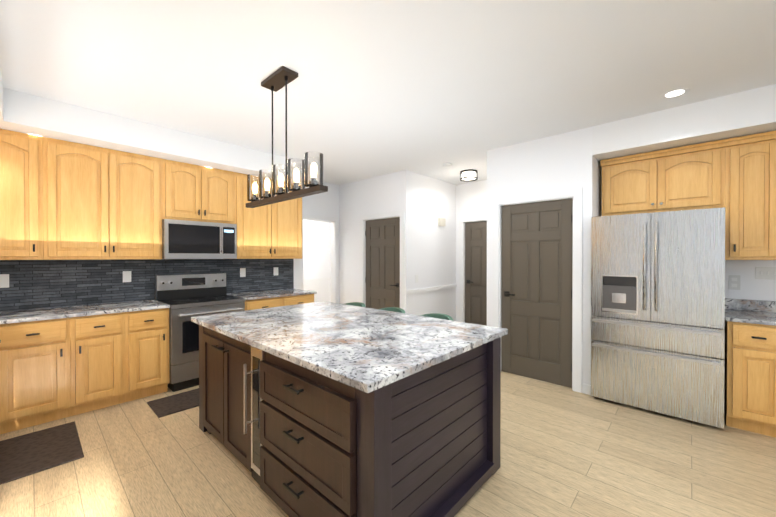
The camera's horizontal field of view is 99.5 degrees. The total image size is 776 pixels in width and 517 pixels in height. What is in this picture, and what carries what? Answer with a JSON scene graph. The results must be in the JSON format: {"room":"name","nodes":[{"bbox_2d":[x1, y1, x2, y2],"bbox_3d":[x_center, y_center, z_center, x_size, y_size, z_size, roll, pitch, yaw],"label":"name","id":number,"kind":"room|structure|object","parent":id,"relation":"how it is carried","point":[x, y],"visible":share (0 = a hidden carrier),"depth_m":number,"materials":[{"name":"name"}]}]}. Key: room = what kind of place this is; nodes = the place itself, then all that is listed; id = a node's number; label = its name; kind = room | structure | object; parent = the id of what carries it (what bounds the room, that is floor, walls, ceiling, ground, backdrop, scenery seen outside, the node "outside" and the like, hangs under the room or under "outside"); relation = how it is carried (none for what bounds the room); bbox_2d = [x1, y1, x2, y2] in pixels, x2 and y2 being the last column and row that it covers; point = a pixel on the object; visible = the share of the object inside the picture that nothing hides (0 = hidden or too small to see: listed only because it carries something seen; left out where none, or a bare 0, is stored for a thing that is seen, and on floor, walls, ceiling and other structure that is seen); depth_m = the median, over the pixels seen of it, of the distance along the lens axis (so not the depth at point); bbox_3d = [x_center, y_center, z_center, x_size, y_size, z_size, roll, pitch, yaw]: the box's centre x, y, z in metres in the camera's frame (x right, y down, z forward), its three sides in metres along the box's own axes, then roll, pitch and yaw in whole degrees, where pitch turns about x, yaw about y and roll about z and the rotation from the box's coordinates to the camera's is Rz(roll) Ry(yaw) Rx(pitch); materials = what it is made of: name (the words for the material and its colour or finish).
{"room":"kitchen","nodes":[
{"label":"kitchen","id":0,"kind":"room"},
{"bbox_2d":[4,197,302,311],"bbox_3d":[-2.804,0.021,3.931,0.370,2.730,3.890,0,0,43],"label":"wall","id":1,"kind":"structure","parent":0,"point":[298,273],"depth_m":5.18,"materials":[{"name":"white paint"}]},
{"bbox_2d":[0,259,293,311],"bbox_3d":[-2.681,0.240,3.776,0.021,0.463,3.585,0,0,43],"label":"backsplash","id":2,"kind":"structure","parent":1,"relation":"attached to","point":[31,284],"depth_m":3.46,"materials":[{"name":"grey tile"}]},
{"bbox_2d":[0,129,301,259],"bbox_3d":[-2.450,-0.537,3.752,0.385,1.089,3.210,0,0,43],"label":"upper cabinet","id":3,"kind":"object","parent":1,"relation":"attached to","point":[63,200],"visible":0.85,"depth_m":3.23,"materials":[{"name":"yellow wood"}]},
{"bbox_2d":[162,219,236,258],"bbox_3d":[-2.254,-0.211,3.899,0.448,0.425,0.756,0,0,43],"label":"over-the-range microwave","id":4,"kind":"object","parent":3,"relation":"attached to","point":[183,239],"visible":0.98,"depth_m":3.74,"materials":[{"name":"silver metal"}]},
{"bbox_2d":[303,220,330,301],"bbox_3d":[-2.301,0.005,7.094,0.120,2.730,3.500,0,0,43],"label":"wall","id":5,"kind":"structure","parent":0,"point":[316,249],"depth_m":7.70,"materials":[{"name":"white paint"}]},
{"bbox_2d":[303,278,330,281],"bbox_3d":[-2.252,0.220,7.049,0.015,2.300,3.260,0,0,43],"label":"trim","id":6,"kind":"structure","parent":5,"relation":"attached to","point":[315,279],"depth_m":7.67,"materials":[{"name":"white wood"}]},
{"bbox_2d":[303,181,338,294],"bbox_3d":[-1.221,0.011,5.831,0.120,2.730,1.050,0,0,43],"label":"wall","id":7,"kind":"structure","parent":0,"point":[325,204],"depth_m":5.87,"materials":[{"name":"white paint"}]},
{"bbox_2d":[303,214,338,302],"bbox_3d":[-1.267,0.316,5.771,0.136,2.122,0.897,0,0,43],"label":"door frame","id":8,"kind":"structure","parent":7,"relation":"attached to","point":[334,221],"depth_m":6.02,"materials":[{"name":"white wood"}]},
{"bbox_2d":[339,170,410,313],"bbox_3d":[-0.273,0.013,5.590,1.600,2.730,0.120,0,0,43],"label":"wall","id":9,"kind":"structure","parent":0,"point":[390,192],"depth_m":5.67,"materials":[{"name":"white paint"}]},
{"bbox_2d":[360,210,403,309],"bbox_3d":[-0.077,0.319,5.398,0.990,2.120,0.138,0,0,43],"label":"door frame","id":10,"kind":"structure","parent":9,"relation":"attached to","point":[363,218],"depth_m":5.47,"materials":[{"name":"white wood"}]},
{"bbox_2d":[365,217,399,308],"bbox_3d":[-0.102,0.362,5.378,0.808,2.018,0.094,0,0,43],"label":"door","id":11,"kind":"structure","parent":9,"relation":"in","point":[382,279],"depth_m":5.37,"materials":[{"name":"brown paint"}]},
{"bbox_2d":[0,371,775,516],"bbox_3d":[0.549,1.424,2.566,10.620,0.060,6.500,0,0,43],"label":"floor","id":12,"kind":"structure","parent":0,"point":[567,451],"depth_m":2.17,"materials":[{"name":"brown wood"}]},
{"bbox_2d":[0,321,11,433],"bbox_3d":[-3.084,0.953,2.195,0.380,0.885,0.701,0,0,43],"label":"base cabinet","id":13,"kind":"object","parent":12,"relation":"on","point":[5,326],"depth_m":2.56,"materials":[{"name":"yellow wood"}]},
{"bbox_2d":[0,421,83,484],"bbox_3d":[-2.543,1.388,2.385,0.720,0.013,0.440,0,0,43],"label":"area rug","id":14,"kind":"object","parent":12,"relation":"on","point":[22,456],"visible":0.98,"depth_m":2.35,"materials":[{"name":"brown fabric"}]},
{"bbox_2d":[12,317,71,430],"bbox_3d":[-3.107,0.949,2.875,0.621,0.885,0.440,0,0,43],"label":"base cabinet","id":15,"kind":"object","parent":12,"relation":"on","point":[56,363],"depth_m":2.71,"materials":[{"name":"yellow wood"}]},
{"bbox_2d":[0,301,163,320],"bbox_3d":[-2.845,0.490,3.150,0.629,0.030,1.143,0,0,43],"label":"countertop","id":16,"kind":"structure","parent":15,"relation":"on","point":[69,311],"depth_m":3.01,"materials":[{"name":"grey stone"}]},
{"bbox_2d":[72,309,127,415],"bbox_3d":[-2.832,0.948,3.173,0.621,0.885,0.370,0,0,43],"label":"base cabinet","id":17,"kind":"object","parent":12,"relation":"on","point":[99,340],"depth_m":2.97,"materials":[{"name":"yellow wood"}]},
{"bbox_2d":[128,305,169,400],"bbox_3d":[-2.584,0.946,3.442,0.621,0.885,0.363,0,0,43],"label":"base cabinet","id":18,"kind":"object","parent":12,"relation":"on","point":[148,329],"depth_m":3.24,"materials":[{"name":"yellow wood"}]},
{"bbox_2d":[147,388,198,417],"bbox_3d":[-1.893,1.383,3.296,0.440,0.013,0.780,0,0,43],"label":"area rug","id":19,"kind":"object","parent":12,"relation":"on","point":[171,404],"visible":0.5,"depth_m":3.12,"materials":[{"name":"brown fabric"}]},
{"bbox_2d":[155,273,244,391],"bbox_3d":[-2.162,0.792,3.819,0.699,1.190,0.756,0,0,43],"label":"range","id":20,"kind":"object","parent":12,"relation":"on","point":[186,298],"visible":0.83,"depth_m":3.56,"materials":[{"name":"silver metal"}]},
{"bbox_2d":[199,325,238,459],"bbox_3d":[-0.964,0.951,2.551,0.859,0.886,0.640,0,0,43],"label":"base cabinet","id":21,"kind":"object","parent":12,"relation":"on","point":[218,355],"depth_m":2.38,"materials":[{"name":"brown wood"}]},
{"bbox_2d":[239,341,254,479],"bbox_3d":[-0.614,0.953,2.229,0.221,0.886,0.640,0,0,43],"label":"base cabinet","id":22,"kind":"object","parent":12,"relation":"on","point":[246,354],"depth_m":2.06,"materials":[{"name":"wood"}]},
{"bbox_2d":[242,297,283,310],"bbox_3d":[-1.775,0.942,4.319,0.621,0.885,0.493,0,0,43],"label":"base cabinet","id":23,"kind":"object","parent":12,"relation":"on","point":[253,303],"depth_m":4.09,"materials":[{"name":"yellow wood"}]},
{"bbox_2d":[227,289,315,300],"bbox_3d":[-1.590,0.483,4.510,0.629,0.030,1.028,0,0,43],"label":"countertop","id":24,"kind":"structure","parent":23,"relation":"on","point":[283,292],"depth_m":4.40,"materials":[{"name":"grey stone"}]},
{"bbox_2d":[284,293,315,305],"bbox_3d":[-1.435,0.940,4.687,0.621,0.885,0.510,0,0,43],"label":"base cabinet","id":25,"kind":"object","parent":12,"relation":"on","point":[293,298],"depth_m":4.47,"materials":[{"name":"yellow wood"}]},
{"bbox_2d":[255,349,442,516],"bbox_3d":[-0.236,0.955,1.880,0.808,0.886,0.640,0,0,43],"label":"base cabinet","id":26,"kind":"object","parent":12,"relation":"on","point":[322,409],"depth_m":1.56,"materials":[{"name":"brown wood"}]},
{"bbox_2d":[191,301,506,392],"bbox_3d":[-0.395,0.498,2.463,2.084,0.038,1.326,0,0,43],"label":"countertop","id":27,"kind":"structure","parent":26,"relation":"on","point":[366,350],"depth_m":2.00,"materials":[{"name":"grey stone"}]},
{"bbox_2d":[345,302,364,306],"bbox_3d":[-0.473,0.951,3.683,0.453,0.876,0.435,0,0,43],"label":"stool","id":28,"kind":"object","parent":12,"relation":"on","point":[360,304],"visible":0.04,"depth_m":3.82,"materials":[{"name":"green fabric"}]},
{"bbox_2d":[380,307,404,312],"bbox_3d":[-0.047,0.953,3.289,0.453,0.876,0.435,0,0,43],"label":"stool","id":29,"kind":"object","parent":12,"relation":"on","point":[396,309],"visible":0.12,"depth_m":3.43,"materials":[{"name":"green fabric"}]},
{"bbox_2d":[419,313,453,320],"bbox_3d":[0.358,0.955,2.917,0.453,0.876,0.435,0,0,43],"label":"stool","id":30,"kind":"object","parent":12,"relation":"on","point":[440,316],"visible":0.08,"depth_m":3.05,"materials":[{"name":"green fabric"}]},
{"bbox_2d":[590,207,724,428],"bbox_3d":[2.559,0.490,3.166,0.925,1.800,0.777,0,0,43],"label":"refrigerator","id":31,"kind":"object","parent":12,"relation":"on","point":[658,311],"visible":1,"depth_m":2.87,"materials":[{"name":"silver metal"}]},
{"bbox_2d":[724,298,775,437],"bbox_3d":[3.076,0.885,2.771,0.357,1.015,0.665,0,0,43],"label":"base cabinet","id":32,"kind":"object","parent":12,"relation":"on","point":[750,371],"visible":0.9,"depth_m":2.60,"materials":[{"name":"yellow wood"}]},
{"bbox_2d":[0,0,775,184],"bbox_3d":[0.549,-1.376,2.551,10.620,0.080,6.500,0,0,43],"label":"ceiling","id":33,"kind":"structure","parent":0,"point":[428,88],"depth_m":2.28,"materials":[{"name":"white paint"}]},
{"bbox_2d":[246,66,327,207],"bbox_3d":[-0.786,-0.880,2.412,1.050,0.910,0.124,0,0,43],"label":"pendant chandelier","id":34,"kind":"object","parent":33,"relation":"hanging from","point":[279,78],"visible":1,"depth_m":2.36,"materials":[{"name":"brown wood"}]},
{"bbox_2d":[443,163,451,167],"bbox_3d":[0.852,-1.330,4.694,0.130,0.034,0.130,0,0,43],"label":"smoke detector","id":35,"kind":"object","parent":33,"relation":"attached to","point":[446,165],"visible":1,"depth_m":4.65,"materials":[{"name":"white plastic"}]},
{"bbox_2d":[460,169,477,181],"bbox_3d":[1.254,-1.287,5.100,0.270,0.124,0.270,0,0,43],"label":"light","id":36,"kind":"object","parent":33,"relation":"attached to","point":[468,175],"visible":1,"depth_m":5.02,"materials":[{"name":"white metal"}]},
{"bbox_2d":[661,88,689,98],"bbox_3d":[2.321,-1.335,2.658,0.179,0.003,0.179,0,0,-2],"label":"recessed light","id":37,"kind":"object","parent":33,"relation":"in","point":[673,93],"depth_m":2.66,"materials":[{"name":"white"}]},
{"bbox_2d":[0,71,775,182],"bbox_3d":[0.975,-1.186,1.554,8.400,0.290,5.290,0,0,43],"label":"soffit","id":38,"kind":"structure","parent":0,"point":[747,112],"depth_m":2.98,"materials":[{"name":"white paint"}]},
{"bbox_2d":[21,132,48,137],"bbox_3d":[-3.102,-1.076,2.887,0.179,0.003,0.179,0,0,-2],"label":"recessed light","id":39,"kind":"object","parent":38,"relation":"in","point":[21,132],"depth_m":2.85,"materials":[{"name":"white"}]},
{"bbox_2d":[411,171,455,320],"bbox_3d":[0.799,0.012,5.662,0.120,2.730,1.440,0,0,43],"label":"wall","id":40,"kind":"structure","parent":0,"point":[433,251],"depth_m":5.52,"materials":[{"name":"white paint"}]},
{"bbox_2d":[404,284,456,293],"bbox_3d":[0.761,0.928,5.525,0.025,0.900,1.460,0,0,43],"label":"chair rail","id":41,"kind":"object","parent":40,"relation":"attached to","point":[412,291],"depth_m":5.42,"materials":[{"name":"white wood"}]},
{"bbox_2d":[438,218,445,225],"bbox_3d":[0.930,-0.628,5.674,0.050,0.130,0.160,0,0,43],"label":"door chime","id":42,"kind":"object","parent":40,"relation":"attached to","point":[441,221],"visible":1,"depth_m":5.63,"materials":[{"name":"beige plastic"}]},
{"bbox_2d":[456,180,486,320],"bbox_3d":[1.772,0.012,5.662,1.310,2.730,0.120,0,0,43],"label":"wall","id":43,"kind":"structure","parent":0,"point":[471,199],"depth_m":5.89,"materials":[{"name":"white paint"}]},
{"bbox_2d":[459,215,486,321],"bbox_3d":[1.700,0.317,5.718,0.970,2.120,0.138,0,0,43],"label":"door frame","id":44,"kind":"structure","parent":43,"relation":"attached to","point":[462,220],"depth_m":5.96,"materials":[{"name":"white wood"}]},
{"bbox_2d":[465,221,486,325],"bbox_3d":[1.681,0.360,5.692,0.788,2.018,0.094,0,0,43],"label":"door","id":45,"kind":"structure","parent":43,"relation":"in","point":[475,272],"depth_m":5.82,"materials":[{"name":"brown paint"}]},
{"bbox_2d":[487,149,494,325],"bbox_3d":[1.769,0.018,4.604,0.120,2.730,1.440,0,0,43],"label":"wall","id":46,"kind":"structure","parent":0,"point":[491,153],"depth_m":4.09,"materials":[{"name":"white paint"}]},
{"bbox_2d":[495,127,594,384],"bbox_3d":[1.740,0.022,3.732,1.020,2.730,0.120,0,0,43],"label":"wall","id":47,"kind":"structure","parent":0,"point":[565,161],"depth_m":3.52,"materials":[{"name":"white paint"}]},
{"bbox_2d":[501,199,572,387],"bbox_3d":[1.670,0.370,3.743,0.791,2.018,0.094,0,0,43],"label":"pantry door","id":48,"kind":"structure","parent":47,"relation":"in","point":[536,284],"depth_m":3.73,"materials":[{"name":"brown paint"}]},
{"bbox_2d":[492,188,582,392],"bbox_3d":[1.690,0.327,3.768,0.973,2.120,0.138,0,0,43],"label":"door frame","id":49,"kind":"structure","parent":47,"relation":"attached to","point":[576,195],"depth_m":3.46,"materials":[{"name":"white wood"}]},
{"bbox_2d":[595,158,601,216],"bbox_3d":[2.312,0.023,3.688,0.120,2.730,0.590,0,0,43],"label":"wall","id":50,"kind":"structure","parent":0,"point":[598,169],"depth_m":3.56,"materials":[{"name":"white paint"}]},
{"bbox_2d":[725,260,775,300],"bbox_3d":[4.206,0.030,2.260,4.600,2.730,0.120,0,0,43],"label":"wall","id":51,"kind":"structure","parent":0,"point":[752,287],"depth_m":3.01,"materials":[{"name":"white paint"}]},
{"bbox_2d":[600,131,775,259],"bbox_3d":[2.842,-0.515,3.176,1.290,1.050,0.375,0,0,43],"label":"upper cabinet","id":52,"kind":"object","parent":51,"relation":"attached to","point":[735,177],"visible":0.96,"depth_m":2.91,"materials":[{"name":"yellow wood"}]},
{"bbox_2d":[728,275,739,289],"bbox_3d":[3.235,0.223,3.069,0.078,0.135,0.009,0,0,43],"label":"outlet","id":53,"kind":"object","parent":51,"relation":"attached to","point":[733,280],"depth_m":3.07,"materials":[{"name":"white plastic"}]},
{"bbox_2d":[755,267,775,279],"bbox_3d":[3.387,0.132,2.925,0.155,0.110,0.014,0,0,43],"label":"outlet","id":54,"kind":"object","parent":51,"relation":"attached to","point":[760,273],"depth_m":2.94,"materials":[{"name":"white plastic"}]}
]}

